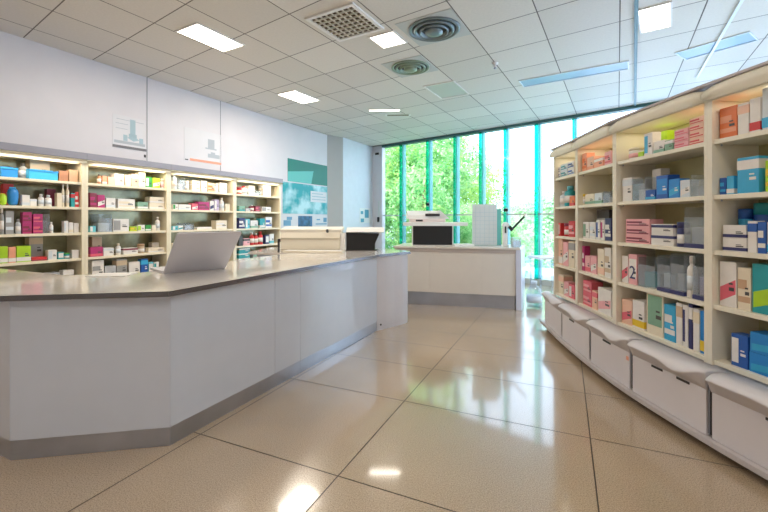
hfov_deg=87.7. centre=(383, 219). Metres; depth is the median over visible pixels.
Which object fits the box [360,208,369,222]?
notice
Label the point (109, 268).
box
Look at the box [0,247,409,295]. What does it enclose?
countertop
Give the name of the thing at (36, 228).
box
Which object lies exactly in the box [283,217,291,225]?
picture
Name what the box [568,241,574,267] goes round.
box
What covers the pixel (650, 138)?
box
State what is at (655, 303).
box
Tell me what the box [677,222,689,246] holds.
box
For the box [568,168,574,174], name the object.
box
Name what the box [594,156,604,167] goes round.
box
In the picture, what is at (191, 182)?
box
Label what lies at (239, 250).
box
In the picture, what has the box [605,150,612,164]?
box
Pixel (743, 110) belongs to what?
box
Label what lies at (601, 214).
box
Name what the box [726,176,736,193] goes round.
box
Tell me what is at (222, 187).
box
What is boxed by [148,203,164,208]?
box
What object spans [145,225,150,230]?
box
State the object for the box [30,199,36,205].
box
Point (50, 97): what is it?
wall
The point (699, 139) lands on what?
box
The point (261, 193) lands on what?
box
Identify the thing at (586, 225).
box
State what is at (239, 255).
box
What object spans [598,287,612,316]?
box
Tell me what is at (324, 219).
picture
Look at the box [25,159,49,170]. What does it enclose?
box
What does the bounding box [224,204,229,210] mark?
box
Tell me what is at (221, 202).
bottle
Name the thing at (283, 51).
ceiling
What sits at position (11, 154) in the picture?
shelving unit
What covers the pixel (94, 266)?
box
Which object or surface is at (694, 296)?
tray
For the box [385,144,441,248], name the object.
tree
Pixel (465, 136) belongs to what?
tree
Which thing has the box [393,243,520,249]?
countertop
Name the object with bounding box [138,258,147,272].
box
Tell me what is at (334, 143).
wall
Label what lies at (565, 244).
box
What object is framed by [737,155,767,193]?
box
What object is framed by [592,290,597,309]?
box
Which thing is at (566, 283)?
box
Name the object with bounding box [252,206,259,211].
box
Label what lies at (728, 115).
box
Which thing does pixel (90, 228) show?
box
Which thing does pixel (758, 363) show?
box
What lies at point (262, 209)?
box
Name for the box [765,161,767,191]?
box
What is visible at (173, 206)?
box
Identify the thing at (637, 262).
box
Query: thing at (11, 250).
box
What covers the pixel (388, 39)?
recessed light
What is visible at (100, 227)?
clear bin
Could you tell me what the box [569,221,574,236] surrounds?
box
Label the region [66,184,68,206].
bottle
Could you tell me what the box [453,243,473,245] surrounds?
pile
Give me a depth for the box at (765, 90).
2.36 m
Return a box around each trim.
[147,78,147,160]
[220,101,220,170]
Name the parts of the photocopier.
lid, control panel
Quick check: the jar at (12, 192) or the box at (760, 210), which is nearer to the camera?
the box at (760, 210)
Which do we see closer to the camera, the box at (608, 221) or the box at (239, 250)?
the box at (608, 221)
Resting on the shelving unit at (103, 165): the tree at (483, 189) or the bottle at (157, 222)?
the bottle at (157, 222)
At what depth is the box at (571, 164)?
4.72 m
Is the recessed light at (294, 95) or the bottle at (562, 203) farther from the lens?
the recessed light at (294, 95)
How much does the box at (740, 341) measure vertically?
0.202 m
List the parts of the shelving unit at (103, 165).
panel, panel, panel, shelf, shelf, shelf, shelf, cornice, panel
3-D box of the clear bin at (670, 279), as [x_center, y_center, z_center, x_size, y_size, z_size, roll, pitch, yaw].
[2.281,0.420,3.131,0.202,0.279,0.133,0,0,-3]
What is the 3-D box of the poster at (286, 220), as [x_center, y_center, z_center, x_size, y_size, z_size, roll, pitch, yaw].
[-1.821,0.035,9.410,0.009,0.304,1.734,0,0,27]
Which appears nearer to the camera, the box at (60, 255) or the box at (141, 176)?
the box at (60, 255)
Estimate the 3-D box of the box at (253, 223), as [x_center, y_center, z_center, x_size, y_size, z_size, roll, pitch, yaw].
[-2.487,0.082,7.535,0.123,0.146,0.187,0,0,27]
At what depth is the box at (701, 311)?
2.77 m
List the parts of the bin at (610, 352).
panel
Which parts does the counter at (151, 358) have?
panel, panel, panel, panel, panel, panel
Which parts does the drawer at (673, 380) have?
panel, slot handle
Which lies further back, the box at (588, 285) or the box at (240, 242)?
the box at (240, 242)
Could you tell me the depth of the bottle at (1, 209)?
4.30 m
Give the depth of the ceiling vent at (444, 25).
4.43 m
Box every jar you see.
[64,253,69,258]
[137,244,144,252]
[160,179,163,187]
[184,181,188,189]
[214,184,217,191]
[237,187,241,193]
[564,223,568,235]
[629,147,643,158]
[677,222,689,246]
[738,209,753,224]
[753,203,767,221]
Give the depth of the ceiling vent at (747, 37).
4.92 m
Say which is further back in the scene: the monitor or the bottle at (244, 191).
the bottle at (244, 191)
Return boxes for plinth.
[540,320,767,479]
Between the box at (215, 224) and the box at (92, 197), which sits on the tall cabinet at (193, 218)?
the box at (215, 224)
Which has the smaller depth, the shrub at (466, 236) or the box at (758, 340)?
the box at (758, 340)
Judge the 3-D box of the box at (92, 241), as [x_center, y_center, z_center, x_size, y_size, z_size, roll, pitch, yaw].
[-3.798,0.345,5.258,0.096,0.245,0.119,0,0,28]
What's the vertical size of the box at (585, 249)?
0.272 m
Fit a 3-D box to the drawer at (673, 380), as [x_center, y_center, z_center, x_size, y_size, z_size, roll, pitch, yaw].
[2.126,1.121,2.763,0.476,0.389,0.669,0,0,-5]
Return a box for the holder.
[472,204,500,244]
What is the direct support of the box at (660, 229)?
on the box at (665, 240)
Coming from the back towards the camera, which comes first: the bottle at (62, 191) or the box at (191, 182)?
the box at (191, 182)
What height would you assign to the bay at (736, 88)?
1.869 m
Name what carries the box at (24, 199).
on the shelving unit at (11, 154)
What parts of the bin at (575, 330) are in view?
panel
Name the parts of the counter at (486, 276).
panel, rail, panel, panel, panel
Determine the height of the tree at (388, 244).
4.656 m
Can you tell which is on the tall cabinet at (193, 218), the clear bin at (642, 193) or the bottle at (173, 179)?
the bottle at (173, 179)
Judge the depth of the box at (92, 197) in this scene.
5.08 m
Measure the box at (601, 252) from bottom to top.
0.269 m
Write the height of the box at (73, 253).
0.100 m
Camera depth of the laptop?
3.24 m
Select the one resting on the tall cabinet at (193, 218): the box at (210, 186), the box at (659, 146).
the box at (210, 186)
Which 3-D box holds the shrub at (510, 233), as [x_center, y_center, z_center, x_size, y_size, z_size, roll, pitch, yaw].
[3.484,1.030,12.089,1.858,2.328,1.954,0,0,39]
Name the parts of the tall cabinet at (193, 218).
panel, panel, panel, shelf, shelf, shelf, cornice, panel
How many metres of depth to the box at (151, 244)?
5.93 m
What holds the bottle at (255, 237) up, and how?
on the tall cabinet at (273, 201)
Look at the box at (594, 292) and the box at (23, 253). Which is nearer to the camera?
the box at (594, 292)
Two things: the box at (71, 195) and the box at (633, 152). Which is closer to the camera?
the box at (633, 152)
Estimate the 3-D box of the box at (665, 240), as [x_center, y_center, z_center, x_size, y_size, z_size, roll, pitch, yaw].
[2.241,0.158,3.145,0.123,0.083,0.233,0,0,-3]
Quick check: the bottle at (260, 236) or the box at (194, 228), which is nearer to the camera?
the box at (194, 228)
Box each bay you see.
[550,140,576,303]
[572,122,655,323]
[609,85,708,362]
[701,61,767,383]
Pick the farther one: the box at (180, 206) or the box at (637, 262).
the box at (180, 206)
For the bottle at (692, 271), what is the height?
0.300 m
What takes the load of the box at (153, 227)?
on the shelving unit at (103, 165)
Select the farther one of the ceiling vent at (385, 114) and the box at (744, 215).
the ceiling vent at (385, 114)
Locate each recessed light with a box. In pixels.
[175,22,245,52]
[276,90,320,103]
[368,30,407,48]
[368,109,399,111]
[638,1,672,33]
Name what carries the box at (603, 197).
on the bay at (599, 140)
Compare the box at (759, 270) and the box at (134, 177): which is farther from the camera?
the box at (134, 177)
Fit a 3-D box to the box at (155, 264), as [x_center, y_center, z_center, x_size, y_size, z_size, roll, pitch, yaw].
[-3.337,0.695,5.836,0.062,0.169,0.072,0,0,27]
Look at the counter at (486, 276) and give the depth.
6.44 m
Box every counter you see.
[0,247,410,459]
[393,243,524,309]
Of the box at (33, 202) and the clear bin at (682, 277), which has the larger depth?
the box at (33, 202)
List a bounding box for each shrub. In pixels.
[391,204,464,244]
[447,203,471,243]
[501,216,535,275]
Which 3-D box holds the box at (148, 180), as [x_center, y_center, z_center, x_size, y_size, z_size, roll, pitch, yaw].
[-3.392,-0.541,5.739,0.070,0.150,0.084,0,0,28]
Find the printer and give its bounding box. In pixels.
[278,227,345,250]
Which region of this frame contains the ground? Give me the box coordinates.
[387,227,552,279]
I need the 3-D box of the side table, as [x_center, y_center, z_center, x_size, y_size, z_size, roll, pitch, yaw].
[2.969,1.030,7.308,0.520,0.740,0.400,0,0,-11]
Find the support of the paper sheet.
on the counter at (151, 358)
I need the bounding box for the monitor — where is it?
[412,224,452,245]
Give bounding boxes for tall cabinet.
[169,164,236,260]
[235,173,282,259]
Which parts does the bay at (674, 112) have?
panel, cornice, panel, shelf, shelf, shelf, shelf, shelf, panel, panel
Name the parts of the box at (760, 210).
lid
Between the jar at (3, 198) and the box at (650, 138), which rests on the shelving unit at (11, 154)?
the jar at (3, 198)
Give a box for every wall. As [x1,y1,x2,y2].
[0,31,326,214]
[327,135,342,226]
[343,137,372,232]
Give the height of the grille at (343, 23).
0.015 m
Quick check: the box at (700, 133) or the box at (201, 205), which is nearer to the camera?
the box at (700, 133)
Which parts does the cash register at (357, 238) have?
plate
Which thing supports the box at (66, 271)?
on the shelving unit at (11, 154)
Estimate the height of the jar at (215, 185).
0.144 m
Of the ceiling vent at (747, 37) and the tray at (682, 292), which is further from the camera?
the ceiling vent at (747, 37)
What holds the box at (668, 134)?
on the bay at (674, 112)
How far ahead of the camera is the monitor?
6.67 m
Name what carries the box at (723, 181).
on the bay at (736, 88)
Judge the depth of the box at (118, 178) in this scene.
5.36 m
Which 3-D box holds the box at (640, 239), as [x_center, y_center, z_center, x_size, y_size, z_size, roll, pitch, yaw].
[2.224,0.165,3.423,0.122,0.068,0.299,0,0,-4]
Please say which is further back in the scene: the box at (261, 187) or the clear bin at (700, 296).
the box at (261, 187)
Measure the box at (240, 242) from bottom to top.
0.179 m
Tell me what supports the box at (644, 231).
on the box at (640, 239)
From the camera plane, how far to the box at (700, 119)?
2.82 m
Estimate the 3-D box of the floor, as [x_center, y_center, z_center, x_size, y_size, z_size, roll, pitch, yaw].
[-0.849,1.401,5.117,13.697,0.003,13.986,0,0,0]
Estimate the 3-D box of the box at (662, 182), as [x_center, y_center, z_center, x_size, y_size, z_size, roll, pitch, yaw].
[2.229,-0.258,3.143,0.100,0.184,0.122,0,0,-3]
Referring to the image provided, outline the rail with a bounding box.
[696,0,743,77]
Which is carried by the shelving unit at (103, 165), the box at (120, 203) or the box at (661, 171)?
the box at (120, 203)
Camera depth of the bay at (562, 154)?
5.10 m
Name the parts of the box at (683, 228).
lid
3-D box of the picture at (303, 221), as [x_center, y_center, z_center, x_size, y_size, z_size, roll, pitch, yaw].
[-1.842,0.035,9.363,0.002,0.256,0.520,0,0,27]
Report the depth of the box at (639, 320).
3.39 m
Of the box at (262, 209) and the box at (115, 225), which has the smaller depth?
the box at (115, 225)
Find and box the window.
[373,0,658,285]
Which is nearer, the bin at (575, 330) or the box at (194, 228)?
the bin at (575, 330)
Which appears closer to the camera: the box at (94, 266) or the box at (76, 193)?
the box at (76, 193)
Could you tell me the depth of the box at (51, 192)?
4.80 m
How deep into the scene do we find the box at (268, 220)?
7.83 m
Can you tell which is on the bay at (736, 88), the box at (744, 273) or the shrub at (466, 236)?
the box at (744, 273)
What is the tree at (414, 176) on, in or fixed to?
on the ground
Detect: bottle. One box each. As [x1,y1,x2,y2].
[0,208,3,233]
[15,219,20,233]
[18,163,26,177]
[38,194,43,205]
[44,195,51,205]
[49,222,52,232]
[61,184,63,206]
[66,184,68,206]
[97,174,100,183]
[115,243,120,254]
[155,217,159,230]
[171,175,176,188]
[219,197,223,210]
[242,186,246,194]
[249,232,253,244]
[254,233,257,244]
[257,231,262,243]
[560,191,565,206]
[564,186,574,205]
[687,256,697,297]
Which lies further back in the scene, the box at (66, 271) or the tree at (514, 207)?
the tree at (514, 207)
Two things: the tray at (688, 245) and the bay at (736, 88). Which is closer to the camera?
the bay at (736, 88)
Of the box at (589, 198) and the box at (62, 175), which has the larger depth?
the box at (62, 175)
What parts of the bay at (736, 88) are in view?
panel, cornice, panel, shelf, shelf, shelf, shelf, shelf, panel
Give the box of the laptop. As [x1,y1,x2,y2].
[150,231,240,273]
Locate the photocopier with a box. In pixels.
[403,211,467,225]
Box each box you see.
[0,184,13,204]
[0,246,7,263]
[3,211,13,233]
[8,247,15,262]
[13,245,30,261]
[19,195,29,205]
[20,212,31,222]
[21,223,31,233]
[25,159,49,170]
[25,236,42,256]
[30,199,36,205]
[31,256,46,260]
[32,214,42,223]
[32,224,42,233]
[44,189,55,205]
[45,250,56,259]
[55,193,61,206]
[57,252,63,258]
[58,171,67,180]
[59,269,73,274]
[62,221,67,232]
[66,170,77,181]
[68,222,73,232]
[69,193,74,206]
[70,250,78,257]
[73,192,78,206]
[73,223,78,232]
[88,193,96,207]
[88,226,95,231]
[88,237,101,246]
[88,246,102,256]
[88,260,103,274]
[97,195,104,207]
[100,176,106,183]
[103,247,113,255]
[104,265,115,272]
[105,198,115,207]
[107,177,113,184]
[108,219,128,231]
[111,174,123,184]
[112,258,126,272]
[115,199,134,207]
[121,247,137,254]
[124,175,130,185]
[127,261,139,272]
[129,174,137,185]
[129,226,136,230]
[134,225,144,230]
[135,172,145,186]
[135,202,147,208]
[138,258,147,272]
[144,247,164,252]
[145,177,151,187]
[145,197,163,202]
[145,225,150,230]
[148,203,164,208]
[148,262,152,271]
[149,242,158,246]
[151,225,155,230]
[152,178,159,187]
[153,262,158,266]
[171,204,177,209]
[178,204,190,209]
[188,180,199,185]
[189,185,199,190]
[189,203,197,209]
[192,227,211,229]
[194,202,208,209]
[200,181,206,191]
[207,183,213,191]
[208,201,213,209]
[211,220,226,228]
[212,199,218,210]
[215,183,226,192]
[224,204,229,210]
[237,206,244,210]
[237,218,244,228]
[237,236,242,245]
[237,247,249,252]
[237,253,249,257]
[243,238,249,245]
[245,219,249,227]
[246,186,253,194]
[250,220,257,227]
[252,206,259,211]
[256,218,264,227]
[258,185,270,190]
[258,191,270,195]
[260,207,270,211]
[261,217,271,227]
[263,235,268,243]
[266,234,273,243]
[512,241,519,246]
[558,223,563,235]
[558,238,569,264]
[558,274,572,294]
[561,163,567,170]
[561,170,567,176]
[563,242,568,265]
[564,281,574,296]
[568,161,574,168]
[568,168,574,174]
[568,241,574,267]
[569,196,574,205]
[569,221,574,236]
[569,284,574,299]
[582,153,594,171]
[582,246,589,270]
[583,222,589,238]
[583,280,602,294]
[583,292,591,306]
[585,193,594,204]
[585,255,590,272]
[587,156,602,169]
[590,222,595,238]
[591,255,597,273]
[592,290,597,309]
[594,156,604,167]
[594,192,612,203]
[596,220,600,239]
[597,210,612,219]
[597,249,604,276]
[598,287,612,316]
[601,220,604,239]
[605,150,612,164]
[605,218,612,240]
[605,248,612,278]
[622,177,642,200]
[622,256,628,282]
[622,298,633,325]
[626,219,662,226]
[626,227,651,235]
[626,235,650,243]
[629,254,645,284]
[632,299,646,330]
[644,132,660,155]
[645,189,655,199]
[647,287,677,337]
[651,224,676,234]
[651,234,676,245]
[652,168,669,188]
[653,140,666,153]
[656,175,679,198]
[661,130,675,139]
[664,139,674,150]
[664,303,675,342]
[669,178,689,197]
[674,127,688,136]
[674,134,689,142]
[674,140,688,148]
[676,302,688,344]
[680,179,698,196]
[683,304,688,347]
[688,304,699,349]
[689,115,703,125]
[689,122,703,132]
[689,129,703,138]
[689,136,703,144]
[693,308,703,351]
[700,310,703,353]
[720,105,737,138]
[720,178,726,194]
[720,261,747,307]
[722,238,747,251]
[723,225,747,238]
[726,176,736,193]
[731,332,749,369]
[737,102,749,134]
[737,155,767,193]
[738,267,751,310]
[747,221,764,252]
[749,97,761,131]
[749,351,767,376]
[750,330,767,355]
[752,263,767,314]
[758,222,766,253]
[762,87,767,129]
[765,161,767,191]
[767,222,767,253]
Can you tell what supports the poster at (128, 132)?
attached to the wall at (50, 97)
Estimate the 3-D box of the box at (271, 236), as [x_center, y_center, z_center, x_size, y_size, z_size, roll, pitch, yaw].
[-2.264,0.372,7.939,0.101,0.191,0.125,0,0,27]
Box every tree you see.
[385,136,466,233]
[385,136,491,242]
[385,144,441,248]
[385,173,420,248]
[421,135,516,231]
[458,198,519,241]
[501,185,552,267]
[501,195,541,250]
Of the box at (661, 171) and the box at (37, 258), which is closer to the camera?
the box at (661, 171)
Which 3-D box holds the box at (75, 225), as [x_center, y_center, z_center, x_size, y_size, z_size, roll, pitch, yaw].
[-3.808,0.096,4.933,0.060,0.118,0.051,0,0,28]
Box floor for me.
[0,283,767,511]
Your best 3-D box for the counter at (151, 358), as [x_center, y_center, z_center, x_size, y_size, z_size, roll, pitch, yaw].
[-1.804,0.915,4.503,2.880,0.970,4.462,0,0,28]
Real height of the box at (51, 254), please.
0.116 m
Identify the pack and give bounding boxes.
[526,281,541,302]
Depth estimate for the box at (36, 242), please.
4.66 m
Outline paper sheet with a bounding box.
[85,272,137,276]
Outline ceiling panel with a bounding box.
[423,80,468,98]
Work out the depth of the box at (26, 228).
4.49 m
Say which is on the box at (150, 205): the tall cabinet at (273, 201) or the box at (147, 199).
the box at (147, 199)
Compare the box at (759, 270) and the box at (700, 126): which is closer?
the box at (759, 270)
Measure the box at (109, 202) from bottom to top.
0.131 m
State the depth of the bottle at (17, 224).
4.42 m
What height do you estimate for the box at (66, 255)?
0.069 m
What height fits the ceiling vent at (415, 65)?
0.059 m
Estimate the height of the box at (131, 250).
0.083 m
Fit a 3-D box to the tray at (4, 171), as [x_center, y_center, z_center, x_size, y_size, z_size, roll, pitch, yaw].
[-4.122,-0.527,4.379,0.118,0.123,0.148,0,0,27]
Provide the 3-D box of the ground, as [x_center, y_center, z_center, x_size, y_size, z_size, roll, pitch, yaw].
[15.000,1.700,72.000,150.000,0.100,136.000,0,0,0]
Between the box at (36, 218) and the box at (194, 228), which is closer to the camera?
the box at (36, 218)
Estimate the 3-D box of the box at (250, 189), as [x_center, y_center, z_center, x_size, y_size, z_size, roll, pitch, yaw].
[-2.509,-0.550,7.476,0.108,0.168,0.133,0,0,27]
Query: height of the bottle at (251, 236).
0.234 m
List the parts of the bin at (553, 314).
panel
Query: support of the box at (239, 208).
on the tall cabinet at (273, 201)
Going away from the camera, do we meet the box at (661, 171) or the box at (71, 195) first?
the box at (661, 171)
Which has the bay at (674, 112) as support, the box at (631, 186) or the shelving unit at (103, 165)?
the box at (631, 186)
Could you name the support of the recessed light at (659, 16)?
in the ceiling
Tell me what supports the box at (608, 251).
on the bay at (599, 140)
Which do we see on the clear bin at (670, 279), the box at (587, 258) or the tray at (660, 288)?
the tray at (660, 288)
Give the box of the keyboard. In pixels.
[282,250,344,252]
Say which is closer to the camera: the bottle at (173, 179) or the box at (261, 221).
the bottle at (173, 179)
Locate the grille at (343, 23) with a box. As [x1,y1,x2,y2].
[313,8,375,38]
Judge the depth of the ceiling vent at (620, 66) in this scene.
5.90 m
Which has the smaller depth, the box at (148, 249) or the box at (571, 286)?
the box at (571, 286)
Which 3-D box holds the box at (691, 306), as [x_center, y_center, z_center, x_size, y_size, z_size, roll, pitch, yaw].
[2.228,0.763,2.871,0.062,0.322,0.034,0,0,-4]
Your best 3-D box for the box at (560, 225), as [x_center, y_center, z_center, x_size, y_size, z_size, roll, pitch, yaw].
[2.248,0.118,5.051,0.062,0.162,0.074,0,0,1]
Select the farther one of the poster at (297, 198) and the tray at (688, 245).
the poster at (297, 198)
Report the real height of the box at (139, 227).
0.085 m
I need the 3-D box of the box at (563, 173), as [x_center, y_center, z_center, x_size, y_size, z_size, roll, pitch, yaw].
[2.276,-0.570,4.934,0.122,0.080,0.182,0,0,1]
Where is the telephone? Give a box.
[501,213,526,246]
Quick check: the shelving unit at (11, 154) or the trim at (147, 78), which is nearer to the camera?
the shelving unit at (11, 154)
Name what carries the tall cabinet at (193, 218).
on the floor
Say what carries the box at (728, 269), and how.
on the bay at (736, 88)
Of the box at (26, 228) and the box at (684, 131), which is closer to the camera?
the box at (684, 131)
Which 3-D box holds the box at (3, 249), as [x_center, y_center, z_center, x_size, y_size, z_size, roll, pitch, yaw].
[-4.124,0.377,4.327,0.062,0.182,0.066,0,0,27]
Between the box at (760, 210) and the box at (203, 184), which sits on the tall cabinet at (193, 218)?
the box at (203, 184)
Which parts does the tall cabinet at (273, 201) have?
panel, panel, panel, shelf, shelf, shelf, shelf, cornice, panel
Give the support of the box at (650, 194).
on the bay at (674, 112)
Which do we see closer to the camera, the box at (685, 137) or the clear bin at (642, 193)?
the box at (685, 137)
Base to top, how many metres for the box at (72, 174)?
0.146 m
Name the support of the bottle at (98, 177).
on the shelving unit at (103, 165)
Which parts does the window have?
handle, frame, head rail, rail, ceiling rail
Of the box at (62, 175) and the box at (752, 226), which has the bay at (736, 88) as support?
the box at (752, 226)
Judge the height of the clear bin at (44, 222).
0.296 m
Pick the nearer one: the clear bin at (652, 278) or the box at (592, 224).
the clear bin at (652, 278)
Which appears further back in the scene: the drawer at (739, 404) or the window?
the window
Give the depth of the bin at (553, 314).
4.80 m
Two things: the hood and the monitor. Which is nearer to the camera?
the hood
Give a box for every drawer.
[627,340,761,434]
[705,372,767,468]
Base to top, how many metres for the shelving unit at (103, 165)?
2.225 m
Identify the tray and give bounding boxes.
[0,166,18,177]
[26,169,58,180]
[657,286,672,292]
[670,289,699,295]
[684,243,703,248]
[692,294,703,300]
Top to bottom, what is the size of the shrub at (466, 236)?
2.845 m
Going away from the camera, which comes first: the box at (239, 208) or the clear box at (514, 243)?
the clear box at (514, 243)
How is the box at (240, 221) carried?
on the tall cabinet at (273, 201)
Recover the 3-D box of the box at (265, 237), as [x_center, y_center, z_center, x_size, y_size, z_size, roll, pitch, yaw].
[-2.310,0.380,7.823,0.076,0.175,0.092,0,0,28]
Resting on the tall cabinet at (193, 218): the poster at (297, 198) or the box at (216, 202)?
the box at (216, 202)
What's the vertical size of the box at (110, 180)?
0.102 m
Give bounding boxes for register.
[346,227,383,250]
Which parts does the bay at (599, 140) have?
cornice, panel, panel, shelf, shelf, shelf, shelf, shelf, panel, panel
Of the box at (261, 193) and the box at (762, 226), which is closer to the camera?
the box at (762, 226)
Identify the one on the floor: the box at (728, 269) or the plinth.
the plinth
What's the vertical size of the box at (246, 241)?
0.128 m
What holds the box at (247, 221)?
on the tall cabinet at (273, 201)
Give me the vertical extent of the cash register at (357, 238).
0.325 m
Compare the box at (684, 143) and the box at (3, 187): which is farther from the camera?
the box at (3, 187)
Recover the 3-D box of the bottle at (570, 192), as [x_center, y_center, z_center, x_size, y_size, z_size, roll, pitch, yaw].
[2.285,-0.291,4.898,0.136,0.251,0.139,0,0,1]
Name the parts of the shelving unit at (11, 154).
panel, shelf, shelf, shelf, shelf, panel, cornice, panel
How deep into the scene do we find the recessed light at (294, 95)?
6.98 m
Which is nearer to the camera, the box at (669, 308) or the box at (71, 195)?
the box at (669, 308)
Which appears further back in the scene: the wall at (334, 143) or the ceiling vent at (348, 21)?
the wall at (334, 143)
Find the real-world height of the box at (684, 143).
0.046 m
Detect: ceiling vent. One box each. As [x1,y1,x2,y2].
[305,2,383,41]
[381,55,437,77]
[385,114,410,115]
[395,8,470,46]
[518,61,628,86]
[674,31,758,59]
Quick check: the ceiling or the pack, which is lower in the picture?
the pack
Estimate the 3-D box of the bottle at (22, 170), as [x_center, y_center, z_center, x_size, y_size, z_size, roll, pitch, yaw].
[-4.104,-0.555,4.546,0.078,0.180,0.079,0,0,28]
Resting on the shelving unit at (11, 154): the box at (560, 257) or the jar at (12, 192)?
the jar at (12, 192)
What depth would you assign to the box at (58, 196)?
4.76 m
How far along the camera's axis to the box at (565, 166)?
4.91 m
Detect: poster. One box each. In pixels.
[113,113,145,157]
[184,127,220,165]
[281,215,326,228]
[283,182,326,213]
[288,158,326,185]
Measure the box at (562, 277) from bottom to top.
0.236 m
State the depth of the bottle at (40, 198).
4.61 m
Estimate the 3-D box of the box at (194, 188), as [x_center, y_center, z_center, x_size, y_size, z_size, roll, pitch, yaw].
[-3.059,-0.507,6.429,0.118,0.083,0.145,0,0,27]
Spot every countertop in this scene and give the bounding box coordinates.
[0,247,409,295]
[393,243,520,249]
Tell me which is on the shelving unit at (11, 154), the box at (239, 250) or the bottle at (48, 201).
the bottle at (48, 201)
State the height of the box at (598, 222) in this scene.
0.200 m
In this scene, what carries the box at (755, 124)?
on the bay at (736, 88)
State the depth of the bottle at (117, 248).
5.36 m
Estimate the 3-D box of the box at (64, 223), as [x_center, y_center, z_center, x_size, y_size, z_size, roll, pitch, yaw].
[-3.857,0.083,4.837,0.061,0.143,0.044,0,0,27]
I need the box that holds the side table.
[528,255,552,259]
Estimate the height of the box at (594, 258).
0.184 m
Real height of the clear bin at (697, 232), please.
0.292 m
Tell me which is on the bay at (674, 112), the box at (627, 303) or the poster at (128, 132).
the box at (627, 303)
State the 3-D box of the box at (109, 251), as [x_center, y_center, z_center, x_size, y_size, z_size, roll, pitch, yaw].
[-3.655,0.417,5.271,0.104,0.101,0.128,0,0,28]
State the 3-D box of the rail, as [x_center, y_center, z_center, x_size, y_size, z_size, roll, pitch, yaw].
[4.060,-2.133,4.893,0.030,0.006,2.588,0,0,30]
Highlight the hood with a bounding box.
[346,227,383,232]
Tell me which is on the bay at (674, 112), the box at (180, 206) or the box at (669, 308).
the box at (669, 308)
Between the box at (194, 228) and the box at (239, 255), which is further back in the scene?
the box at (239, 255)
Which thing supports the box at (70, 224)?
on the shelving unit at (11, 154)
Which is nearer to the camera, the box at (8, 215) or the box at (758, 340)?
the box at (758, 340)
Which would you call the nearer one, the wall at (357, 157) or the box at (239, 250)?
the box at (239, 250)
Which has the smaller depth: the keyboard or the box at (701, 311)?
the box at (701, 311)
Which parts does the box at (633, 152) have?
lid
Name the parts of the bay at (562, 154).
panel, cornice, panel, panel, shelf, shelf, shelf, shelf, shelf, panel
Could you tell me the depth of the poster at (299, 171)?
9.40 m
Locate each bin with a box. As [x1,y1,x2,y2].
[43,221,46,232]
[93,223,110,231]
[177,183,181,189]
[183,226,192,229]
[541,291,586,336]
[558,303,622,359]
[586,320,674,388]
[639,189,654,199]
[645,271,663,287]
[657,273,677,292]
[670,273,703,295]
[684,227,703,248]
[692,277,703,300]
[698,185,703,195]
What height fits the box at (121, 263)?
0.254 m
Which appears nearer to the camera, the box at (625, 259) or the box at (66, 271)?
the box at (625, 259)
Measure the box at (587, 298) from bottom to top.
0.132 m
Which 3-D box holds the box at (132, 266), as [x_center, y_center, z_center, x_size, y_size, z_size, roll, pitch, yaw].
[-3.508,0.681,5.570,0.121,0.198,0.150,0,0,27]
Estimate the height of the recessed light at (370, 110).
0.012 m
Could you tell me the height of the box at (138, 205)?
0.095 m
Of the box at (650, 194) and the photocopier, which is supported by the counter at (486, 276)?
the photocopier
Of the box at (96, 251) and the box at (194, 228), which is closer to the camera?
the box at (96, 251)
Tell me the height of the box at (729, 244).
0.083 m
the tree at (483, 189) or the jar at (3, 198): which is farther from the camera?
the tree at (483, 189)
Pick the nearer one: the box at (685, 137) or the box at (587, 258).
the box at (685, 137)
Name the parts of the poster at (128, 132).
rail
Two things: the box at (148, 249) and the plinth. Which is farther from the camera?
the box at (148, 249)
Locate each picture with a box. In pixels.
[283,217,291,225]
[298,216,311,226]
[316,218,326,224]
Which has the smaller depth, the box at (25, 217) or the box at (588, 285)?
the box at (588, 285)
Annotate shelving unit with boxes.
[0,142,86,274]
[85,153,170,274]
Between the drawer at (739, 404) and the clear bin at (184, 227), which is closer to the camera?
the drawer at (739, 404)
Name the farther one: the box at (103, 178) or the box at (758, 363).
the box at (103, 178)
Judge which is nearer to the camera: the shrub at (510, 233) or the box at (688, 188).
the box at (688, 188)
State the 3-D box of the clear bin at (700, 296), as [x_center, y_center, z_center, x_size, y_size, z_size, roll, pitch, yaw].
[2.301,0.406,2.808,0.202,0.308,0.098,0,0,-3]
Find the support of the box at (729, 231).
on the box at (729, 244)
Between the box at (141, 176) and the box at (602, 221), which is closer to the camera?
the box at (602, 221)
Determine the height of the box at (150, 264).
0.176 m
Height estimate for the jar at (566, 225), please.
0.163 m
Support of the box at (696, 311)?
on the bay at (674, 112)
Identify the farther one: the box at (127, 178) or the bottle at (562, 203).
the box at (127, 178)
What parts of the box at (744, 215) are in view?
lid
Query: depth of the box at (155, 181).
5.82 m
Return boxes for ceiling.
[0,0,767,146]
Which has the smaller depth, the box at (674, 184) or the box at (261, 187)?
the box at (674, 184)

